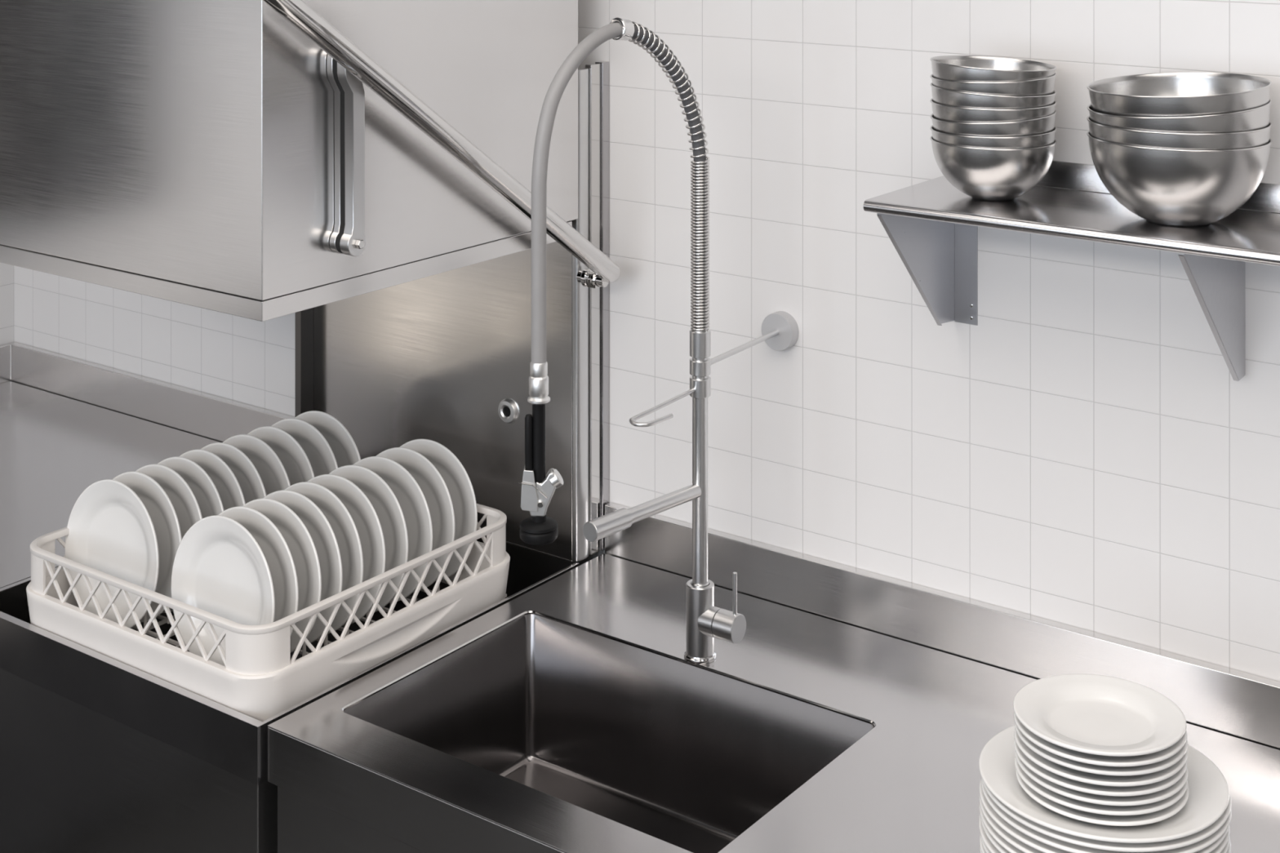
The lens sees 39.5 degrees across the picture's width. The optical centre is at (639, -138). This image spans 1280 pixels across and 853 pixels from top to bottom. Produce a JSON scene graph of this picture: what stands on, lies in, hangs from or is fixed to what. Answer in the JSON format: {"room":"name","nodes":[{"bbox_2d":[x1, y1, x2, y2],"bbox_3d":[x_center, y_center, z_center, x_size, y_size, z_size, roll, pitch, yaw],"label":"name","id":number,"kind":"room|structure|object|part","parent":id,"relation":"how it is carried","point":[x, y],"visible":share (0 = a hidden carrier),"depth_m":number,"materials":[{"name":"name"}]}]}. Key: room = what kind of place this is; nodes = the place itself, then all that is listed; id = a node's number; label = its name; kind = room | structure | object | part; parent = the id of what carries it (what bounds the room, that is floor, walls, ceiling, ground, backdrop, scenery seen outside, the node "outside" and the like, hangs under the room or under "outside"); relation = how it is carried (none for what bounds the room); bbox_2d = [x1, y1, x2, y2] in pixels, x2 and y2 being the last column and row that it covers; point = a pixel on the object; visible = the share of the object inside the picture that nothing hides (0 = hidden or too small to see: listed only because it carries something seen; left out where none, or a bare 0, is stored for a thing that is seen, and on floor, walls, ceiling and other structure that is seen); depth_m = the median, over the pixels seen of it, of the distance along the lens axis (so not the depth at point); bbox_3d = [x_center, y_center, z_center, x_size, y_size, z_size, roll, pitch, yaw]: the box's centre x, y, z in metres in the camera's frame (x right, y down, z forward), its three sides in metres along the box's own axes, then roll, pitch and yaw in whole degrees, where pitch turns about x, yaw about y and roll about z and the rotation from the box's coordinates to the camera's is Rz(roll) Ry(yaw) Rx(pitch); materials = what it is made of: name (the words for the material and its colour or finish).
{"room":"commercial kitchen","nodes":[
{"label":"commercial kitchen","id":0,"kind":"room"},
{"bbox_2d":[0,262,13,344],"bbox_3d":[-3.202,0.629,2.017,0.100,3.000,5.620,0,0,36],"label":"wall","id":1,"kind":"structure","parent":0,"point":[6,271],"depth_m":4.23,"materials":[{"name":"white tile"}]},
{"bbox_2d":[13,0,1279,681],"bbox_3d":[0.710,0.629,2.685,5.603,3.000,0.100,0,0,36],"label":"wall","id":2,"kind":"structure","parent":0,"point":[1087,454],"depth_m":2.85,"materials":[{"name":"white tile"}]},
{"bbox_2d":[7,342,294,442],"bbox_3d":[-1.072,1.206,3.924,1.062,0.126,0.018,0,0,36],"label":"backsplash","id":3,"kind":"structure","parent":2,"relation":"attached to","point":[218,419],"depth_m":3.94,"materials":[{"name":"silver metal"}]},
{"bbox_2d":[604,502,1279,750],"bbox_3d":[1.093,1.206,2.327,2.861,0.125,0.019,0,0,36],"label":"backsplash","id":4,"kind":"structure","parent":2,"relation":"attached to","point":[1242,705],"depth_m":2.76,"materials":[{"name":"silver metal"}]},
{"bbox_2d":[863,160,1279,381],"bbox_3d":[1.006,0.589,2.240,1.502,0.277,0.264,0,0,36],"label":"wall shelf","id":5,"kind":"object","parent":2,"relation":"attached to","point":[932,225],"visible":0.8,"depth_m":2.50,"materials":[{"name":"silver metal"}]},
{"bbox_2d":[929,135,1057,200],"bbox_3d":[0.516,0.448,2.603,0.182,0.085,0.182,0,0,36],"label":"bowl","id":6,"kind":"object","parent":5,"relation":"on","point":[979,173],"visible":0.84,"depth_m":2.54,"materials":[{"name":"silver metal"}]},
{"bbox_2d":[929,124,1057,148],"bbox_3d":[0.517,0.431,2.603,0.182,0.085,0.182,-1,0,36],"label":"bowl","id":7,"kind":"object","parent":6,"relation":"on","point":[1046,139],"visible":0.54,"depth_m":2.53,"materials":[{"name":"silver metal"}]},
{"bbox_2d":[929,109,1057,137],"bbox_3d":[0.516,0.408,2.603,0.182,0.093,0.182,0,0,-41],"label":"bowl","id":8,"kind":"object","parent":7,"relation":"on","point":[1043,125],"visible":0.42,"depth_m":2.53,"materials":[{"name":"silver metal"}]},
{"bbox_2d":[929,97,1057,123],"bbox_3d":[0.516,0.392,2.603,0.182,0.085,0.182,0,0,36],"label":"bowl","id":9,"kind":"object","parent":8,"relation":"on","point":[940,112],"visible":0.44,"depth_m":2.53,"materials":[{"name":"silver metal"}]},
{"bbox_2d":[929,82,1057,109],"bbox_3d":[0.516,0.371,2.603,0.182,0.090,0.182,0,0,-9],"label":"bowl","id":10,"kind":"object","parent":9,"relation":"on","point":[940,95],"visible":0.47,"depth_m":2.53,"materials":[{"name":"silver metal"}]},
{"bbox_2d":[929,71,1057,96],"bbox_3d":[0.516,0.351,2.603,0.182,0.090,0.182,0,0,-32],"label":"bowl","id":11,"kind":"object","parent":10,"relation":"on","point":[1042,86],"visible":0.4,"depth_m":2.52,"materials":[{"name":"silver metal"}]},
{"bbox_2d":[929,55,1057,82],"bbox_3d":[0.516,0.334,2.603,0.182,0.091,0.182,0,0,-9],"label":"bowl","id":12,"kind":"object","parent":11,"relation":"on","point":[971,68],"visible":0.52,"depth_m":2.56,"materials":[{"name":"silver metal"}]},
{"bbox_2d":[1086,129,1272,226],"bbox_3d":[0.736,0.432,2.434,0.242,0.115,0.242,0,0,36],"label":"bowl","id":13,"kind":"object","parent":5,"relation":"on","point":[1179,188],"visible":0.83,"depth_m":2.35,"materials":[{"name":"silver metal"}]},
{"bbox_2d":[1086,115,1272,150],"bbox_3d":[0.736,0.410,2.434,0.242,0.115,0.242,0,0,36],"label":"bowl","id":14,"kind":"object","parent":13,"relation":"on","point":[1251,139],"visible":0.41,"depth_m":2.33,"materials":[{"name":"silver metal"}]},
{"bbox_2d":[1087,97,1271,133],"bbox_3d":[0.736,0.384,2.434,0.242,0.128,0.242,0,0,-41],"label":"bowl","id":15,"kind":"object","parent":14,"relation":"on","point":[1257,118],"visible":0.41,"depth_m":2.33,"materials":[{"name":"silver metal"}]},
{"bbox_2d":[1086,71,1271,117],"bbox_3d":[0.736,0.358,2.434,0.242,0.125,0.242,0,0,-41],"label":"bowl","id":16,"kind":"object","parent":15,"relation":"on","point":[1180,94],"visible":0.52,"depth_m":2.42,"materials":[{"name":"silver metal"}]},
{"bbox_3d":[-0.988,2.179,0.384,5.603,0.100,5.820,0,0,36],"label":"floor","id":17,"kind":"structure","parent":0,"visible":0},
{"bbox_2d":[0,342,294,588],"bbox_3d":[-1.308,1.636,3.604,1.062,0.986,0.814,0,0,36],"label":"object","id":18,"kind":"structure","parent":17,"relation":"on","point":[68,424],"depth_m":3.81,"materials":[{"name":"silver metal"}]},
{"bbox_2d":[0,381,219,588],"bbox_3d":[-1.307,1.249,3.590,1.042,0.040,0.792,0,0,36],"label":"countertop","id":19,"kind":"structure","parent":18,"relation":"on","point":[53,447],"depth_m":3.70,"materials":[{"name":"silver metal"}]},
{"bbox_2d":[0,0,620,852],"bbox_3d":[-0.627,1.109,3.017,0.872,2.040,0.952,0,0,36],"label":"dishwasher","id":20,"kind":"object","parent":17,"relation":"on","point":[361,171],"visible":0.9,"depth_m":2.80,"materials":[{"name":"silver metal"}]},
{"bbox_2d":[26,503,510,721],"bbox_3d":[-0.611,1.183,2.967,0.586,0.144,0.594,0,0,36],"label":"dish rack","id":21,"kind":"object","parent":20,"relation":"on","point":[259,679],"visible":0.56,"depth_m":2.74,"materials":[{"name":"white plastic"}]},
{"bbox_3d":[-0.979,1.150,2.908,0.030,0.060,0.093,0,0,-9],"label":"corner post","id":22,"kind":"part","parent":21,"relation":"part of","materials":[{"name":"white plastic"}]},
{"bbox_2d":[64,479,159,628],"bbox_3d":[-0.859,1.130,2.908,0.237,0.236,0.039,0,0,35],"label":"dinner plate","id":23,"kind":"object","parent":21,"relation":"in","point":[112,531],"visible":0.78,"depth_m":2.92,"materials":[{"name":"white ceramic"}]},
{"bbox_2d":[111,471,182,622],"bbox_3d":[-0.831,1.130,2.946,0.237,0.236,0.041,0,0,38],"label":"dinner plate","id":24,"kind":"object","parent":21,"relation":"in","point":[162,513],"visible":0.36,"depth_m":2.92,"materials":[{"name":"white ceramic"}]},
{"bbox_2d":[134,463,202,613],"bbox_3d":[-0.804,1.130,2.982,0.237,0.236,0.041,0,0,35],"label":"dinner plate","id":25,"kind":"object","parent":21,"relation":"in","point":[183,499],"visible":0.18,"depth_m":2.97,"materials":[{"name":"white ceramic"}]},
{"bbox_2d":[156,456,224,518],"bbox_3d":[-0.776,1.130,3.019,0.237,0.236,0.042,0,0,38],"label":"dinner plate","id":26,"kind":"object","parent":21,"relation":"in","point":[206,492],"visible":0.27,"depth_m":3.01,"materials":[{"name":"white ceramic"}]},
{"bbox_2d":[179,448,245,510],"bbox_3d":[-0.749,1.130,3.057,0.237,0.236,0.040,0,0,38],"label":"dinner plate","id":27,"kind":"object","parent":21,"relation":"in","point":[228,488],"visible":0.23,"depth_m":3.04,"materials":[{"name":"white ceramic"}]},
{"bbox_2d":[171,515,275,666],"bbox_3d":[-0.641,1.130,2.747,0.237,0.236,0.039,0,0,38],"label":"dinner plate","id":28,"kind":"object","parent":21,"relation":"in","point":[220,568],"visible":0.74,"depth_m":2.76,"materials":[{"name":"white ceramic"}]},
{"bbox_2d":[200,442,266,503],"bbox_3d":[-0.721,1.130,3.094,0.237,0.236,0.039,0,0,38],"label":"dinner plate","id":29,"kind":"object","parent":21,"relation":"in","point":[250,481],"visible":0.2,"depth_m":3.08,"materials":[{"name":"white ceramic"}]},
{"bbox_2d":[222,434,290,495],"bbox_3d":[-0.688,1.130,3.139,0.237,0.236,0.038,0,0,38],"label":"dinner plate","id":30,"kind":"object","parent":21,"relation":"in","point":[273,473],"visible":0.21,"depth_m":3.13,"materials":[{"name":"white ceramic"}]},
{"bbox_3d":[-0.558,1.150,2.598,0.093,0.060,0.030,0,0,-9],"label":"corner post","id":31,"kind":"part","parent":21,"relation":"part of","materials":[{"name":"white plastic"}]},
{"bbox_2d":[217,506,298,635],"bbox_3d":[-0.613,1.130,2.785,0.237,0.236,0.038,0,0,38],"label":"dinner plate","id":32,"kind":"object","parent":21,"relation":"in","point":[277,553],"visible":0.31,"depth_m":2.76,"materials":[{"name":"white ceramic"}]},
{"bbox_2d":[247,426,315,485],"bbox_3d":[-0.655,1.130,3.183,0.237,0.236,0.040,0,0,38],"label":"dinner plate","id":33,"kind":"object","parent":21,"relation":"in","point":[296,464],"visible":0.26,"depth_m":3.17,"materials":[{"name":"white ceramic"}]},
{"bbox_2d":[242,497,321,652],"bbox_3d":[-0.585,1.130,2.821,0.237,0.236,0.042,0,0,35],"label":"dinner plate","id":34,"kind":"object","parent":21,"relation":"in","point":[300,544],"visible":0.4,"depth_m":2.79,"materials":[{"name":"white ceramic"}]},
{"bbox_2d":[263,489,342,645],"bbox_3d":[-0.557,1.130,2.858,0.237,0.236,0.038,0,0,38],"label":"dinner plate","id":35,"kind":"object","parent":21,"relation":"in","point":[318,526],"visible":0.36,"depth_m":2.82,"materials":[{"name":"white ceramic"}]},
{"bbox_2d":[271,417,337,476],"bbox_3d":[-0.623,1.130,3.229,0.237,0.236,0.042,0,0,38],"label":"dinner plate","id":36,"kind":"object","parent":21,"relation":"in","point":[322,458],"visible":0.21,"depth_m":3.22,"materials":[{"name":"white ceramic"}]},
{"bbox_2d":[284,481,363,634],"bbox_3d":[-0.530,1.130,2.896,0.237,0.236,0.038,0,0,38],"label":"dinner plate","id":37,"kind":"object","parent":21,"relation":"in","point":[344,527],"visible":0.36,"depth_m":2.86,"materials":[{"name":"white ceramic"}]},
{"bbox_2d":[294,410,360,467],"bbox_3d":[-0.588,1.130,3.274,0.237,0.236,0.038,0,0,38],"label":"dinner plate","id":38,"kind":"object","parent":21,"relation":"in","point":[342,444],"visible":0.2,"depth_m":3.26,"materials":[{"name":"white ceramic"}]},
{"bbox_2d":[307,474,385,626],"bbox_3d":[-0.502,1.130,2.933,0.237,0.236,0.042,0,0,35],"label":"dinner plate","id":39,"kind":"object","parent":21,"relation":"in","point":[365,517],"visible":0.34,"depth_m":2.90,"materials":[{"name":"white ceramic"}]},
{"bbox_2d":[328,465,408,613],"bbox_3d":[-0.470,1.130,2.978,0.237,0.236,0.041,0,0,38],"label":"dinner plate","id":40,"kind":"object","parent":21,"relation":"in","point":[387,507],"visible":0.33,"depth_m":2.94,"materials":[{"name":"white ceramic"}]},
{"bbox_2d":[352,456,432,603],"bbox_3d":[-0.436,1.130,3.022,0.237,0.236,0.040,0,0,35],"label":"dinner plate","id":41,"kind":"object","parent":21,"relation":"in","point":[411,500],"visible":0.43,"depth_m":2.99,"materials":[{"name":"white ceramic"}]},
{"bbox_2d":[376,447,455,590],"bbox_3d":[-0.404,1.130,3.068,0.237,0.236,0.041,0,0,37],"label":"dinner plate","id":42,"kind":"object","parent":21,"relation":"in","point":[431,482],"visible":0.38,"depth_m":3.04,"materials":[{"name":"white ceramic"}]},
{"bbox_2d":[399,439,477,579],"bbox_3d":[-0.370,1.130,3.113,0.237,0.236,0.040,0,0,38],"label":"dinner plate","id":43,"kind":"object","parent":21,"relation":"in","point":[458,482],"visible":0.35,"depth_m":3.08,"materials":[{"name":"white ceramic"}]},
{"bbox_3d":[-0.243,1.150,3.025,0.030,0.060,0.093,0,0,-9],"label":"corner post","id":44,"kind":"part","parent":21,"relation":"part of","materials":[{"name":"white plastic"}]},
{"bbox_3d":[-0.609,1.330,3.044,0.703,0.198,0.718,0,0,36],"label":"wash tank","id":45,"kind":"part","parent":20,"relation":"part of","materials":[{"name":"grey metal"}]},
{"bbox_2d":[0,0,577,321],"bbox_3d":[-0.610,0.372,3.040,0.712,0.566,0.725,0,0,36],"label":"hood","id":46,"kind":"object","parent":20,"relation":"attached to","point":[186,152],"depth_m":2.73,"materials":[{"name":"grey metal"}]},
{"bbox_3d":[-0.447,0.429,2.649,0.012,0.307,0.042,0,0,36],"label":"link arm","id":47,"kind":"part","parent":20,"relation":"part of","materials":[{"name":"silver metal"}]},
{"bbox_3d":[-0.427,0.429,2.634,0.018,0.307,0.042,0,0,36],"label":"link arm","id":48,"kind":"part","parent":20,"relation":"part of","materials":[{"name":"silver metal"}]},
{"bbox_3d":[-0.535,1.262,3.144,0.700,0.014,0.016,0,0,36],"label":"rack rail","id":49,"kind":"part","parent":20,"relation":"part of","materials":[{"name":"white plastic"}]},
{"bbox_3d":[-0.646,0.414,2.991,0.872,0.625,0.888,0,0,36],"label":"lift handle","id":50,"kind":"part","parent":20,"relation":"part of","materials":[{"name":"silver metal"}]},
{"bbox_3d":[-0.385,0.972,3.334,0.670,0.674,0.012,0,0,36],"label":"panel","id":51,"kind":"part","parent":20,"relation":"part of","materials":[{"name":"silver metal"}]},
{"bbox_3d":[-0.084,0.793,3.166,0.014,0.868,0.028,0,0,36],"label":"column plate","id":52,"kind":"part","parent":20,"relation":"part of","materials":[{"name":"silver metal"}]},
{"bbox_2d":[267,502,1279,852],"bbox_3d":[0.860,1.637,2.010,2.861,0.985,0.806,0,0,36],"label":"countertop","id":53,"kind":"structure","parent":17,"relation":"on","point":[855,710],"depth_m":2.69,"materials":[{"name":"silver metal"}]},
{"bbox_2d":[342,610,875,852],"bbox_3d":[-0.048,1.355,2.562,0.655,0.252,0.435,0,0,36],"label":"sink","id":54,"kind":"object","parent":53,"relation":"in","point":[620,732],"depth_m":2.76,"materials":[{"name":"silver metal"}]},
{"bbox_2d":[518,17,799,664],"bbox_3d":[0.062,0.729,2.704,0.135,0.999,0.640,0,0,36],"label":"faucet","id":55,"kind":"object","parent":53,"relation":"on","point":[705,621],"visible":1,"depth_m":2.69,"materials":[{"name":"silver metal"}]},
{"bbox_3d":[-0.155,0.876,2.494,0.024,0.058,0.030,0,0,0],"label":"squeeze lever","id":56,"kind":"part","parent":55,"relation":"part of","materials":[{"name":"metal"}]},
{"bbox_3d":[0.007,0.968,2.658,0.029,0.029,0.235,0,0,42],"label":"spout","id":57,"kind":"part","parent":55,"relation":"part of","materials":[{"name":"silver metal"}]},
{"bbox_3d":[0.111,1.168,2.739,0.025,0.043,0.043,0,0,36],"label":"valve arm","id":58,"kind":"part","parent":55,"relation":"part of","materials":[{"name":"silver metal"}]},
{"bbox_3d":[0.136,1.168,2.720,0.035,0.044,0.044,0,0,36],"label":"valve knob","id":59,"kind":"part","parent":55,"relation":"part of","materials":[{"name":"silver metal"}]},
{"bbox_3d":[0.165,0.780,2.860,0.009,0.009,0.227,0,0,33],"label":"stay rod","id":60,"kind":"part","parent":55,"relation":"part of","materials":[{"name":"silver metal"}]},
{"bbox_3d":[0.560,1.217,2.154,0.293,0.023,0.293,0,0,36],"label":"plate","id":61,"kind":"object","parent":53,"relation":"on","visible":0},
{"bbox_2d":[979,834,986,852],"bbox_3d":[0.560,1.207,2.154,0.293,0.023,0.293,0,0,36],"label":"plate","id":62,"kind":"object","parent":61,"relation":"on","point":[983,851],"visible":0.02,"depth_m":2.16,"materials":[{"name":"white ceramic"}]},
{"bbox_2d":[980,835,991,852],"bbox_3d":[0.560,1.196,2.152,0.293,0.023,0.293,0,0,36],"label":"plate","id":63,"kind":"object","parent":62,"relation":"on","point":[987,851],"visible":0.04,"depth_m":2.14,"materials":[{"name":"white ceramic"}]},
{"bbox_2d":[978,813,1000,852],"bbox_3d":[0.559,1.186,2.154,0.293,0.023,0.293,0,0,36],"label":"plate","id":64,"kind":"object","parent":63,"relation":"on","point":[990,846],"visible":0.04,"depth_m":2.14,"materials":[{"name":"white ceramic"}]},
{"bbox_2d":[980,816,1231,852],"bbox_3d":[0.561,1.176,2.154,0.293,0.023,0.293,0,0,36],"label":"plate","id":65,"kind":"object","parent":64,"relation":"on","point":[994,842],"visible":0.05,"depth_m":2.11,"materials":[{"name":"white ceramic"}]},
{"bbox_2d":[978,804,1230,852],"bbox_3d":[0.559,1.166,2.154,0.293,0.023,0.293,0,0,36],"label":"plate","id":66,"kind":"object","parent":65,"relation":"on","point":[1011,849],"visible":0.1,"depth_m":2.10,"materials":[{"name":"white ceramic"}]},
{"bbox_2d":[978,795,1230,852],"bbox_3d":[0.559,1.155,2.154,0.293,0.023,0.293,0,0,36],"label":"plate","id":67,"kind":"object","parent":66,"relation":"on","point":[1008,837],"visible":0.03,"depth_m":2.08,"materials":[{"name":"white ceramic"}]},
{"bbox_2d":[978,778,1229,852],"bbox_3d":[0.559,1.145,2.155,0.293,0.023,0.293,0,0,36],"label":"plate","id":68,"kind":"object","parent":67,"relation":"on","point":[1021,837],"visible":0.13,"depth_m":2.07,"materials":[{"name":"white ceramic"}]},
{"bbox_2d":[981,780,1231,852],"bbox_3d":[0.561,1.135,2.154,0.293,0.023,0.293,0,0,36],"label":"plate","id":69,"kind":"object","parent":68,"relation":"on","point":[1073,848],"visible":0.14,"depth_m":2.05,"materials":[{"name":"white ceramic"}]},
{"bbox_2d":[981,777,1231,852],"bbox_3d":[0.561,1.124,2.154,0.293,0.023,0.293,0,0,36],"label":"plate","id":70,"kind":"object","parent":69,"relation":"on","point":[1197,837],"visible":0.23,"depth_m":2.03,"materials":[{"name":"white ceramic"}]},
{"bbox_2d":[978,725,1229,843],"bbox_3d":[0.559,1.114,2.154,0.293,0.023,0.293,0,0,36],"label":"plate","id":71,"kind":"object","parent":70,"relation":"on","point":[1208,799],"visible":0.46,"depth_m":2.09,"materials":[{"name":"white ceramic"}]},
{"bbox_2d":[1015,768,1189,826],"bbox_3d":[0.553,1.109,2.136,0.201,0.022,0.201,0,0,36],"label":"plate","id":72,"kind":"object","parent":71,"relation":"on","point":[1157,816],"visible":0.27,"depth_m":2.06,"materials":[{"name":"white ceramic"}]},
{"bbox_2d":[1014,756,1187,815],"bbox_3d":[0.552,1.098,2.137,0.201,0.022,0.201,0,0,36],"label":"plate","id":73,"kind":"object","parent":72,"relation":"on","point":[1056,797],"visible":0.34,"depth_m":2.06,"materials":[{"name":"white ceramic"}]},
{"bbox_2d":[1014,750,1188,805],"bbox_3d":[0.553,1.086,2.136,0.201,0.022,0.201,0,0,36],"label":"plate","id":74,"kind":"object","parent":73,"relation":"on","point":[1161,795],"visible":0.2,"depth_m":2.06,"materials":[{"name":"white ceramic"}]},
{"bbox_2d":[1013,737,1186,796],"bbox_3d":[0.551,1.075,2.136,0.201,0.022,0.201,0,0,36],"label":"plate","id":75,"kind":"object","parent":74,"relation":"on","point":[1052,777],"visible":0.3,"depth_m":2.06,"materials":[{"name":"white ceramic"}]},
{"bbox_2d":[1013,728,1187,786],"bbox_3d":[0.551,1.064,2.135,0.201,0.022,0.201,0,0,36],"label":"plate","id":76,"kind":"object","parent":75,"relation":"on","point":[1075,775],"visible":0.27,"depth_m":2.06,"materials":[{"name":"white ceramic"}]},
{"bbox_2d":[1014,722,1187,776],"bbox_3d":[0.552,1.052,2.137,0.201,0.022,0.201,0,0,36],"label":"plate","id":77,"kind":"object","parent":76,"relation":"on","point":[1160,766],"visible":0.26,"depth_m":2.06,"materials":[{"name":"white ceramic"}]},
{"bbox_2d":[1013,711,1186,766],"bbox_3d":[0.551,1.041,2.135,0.201,0.022,0.201,0,0,36],"label":"plate","id":78,"kind":"object","parent":77,"relation":"on","point":[1146,759],"visible":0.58,"depth_m":2.06,"materials":[{"name":"white ceramic"}]},
{"bbox_2d":[1013,673,1186,756],"bbox_3d":[0.550,1.030,2.136,0.201,0.022,0.201,0,0,36],"label":"plate","id":79,"kind":"object","parent":78,"relation":"on","point":[1095,714],"visible":1,"depth_m":2.15,"materials":[{"name":"white ceramic"}]}
]}

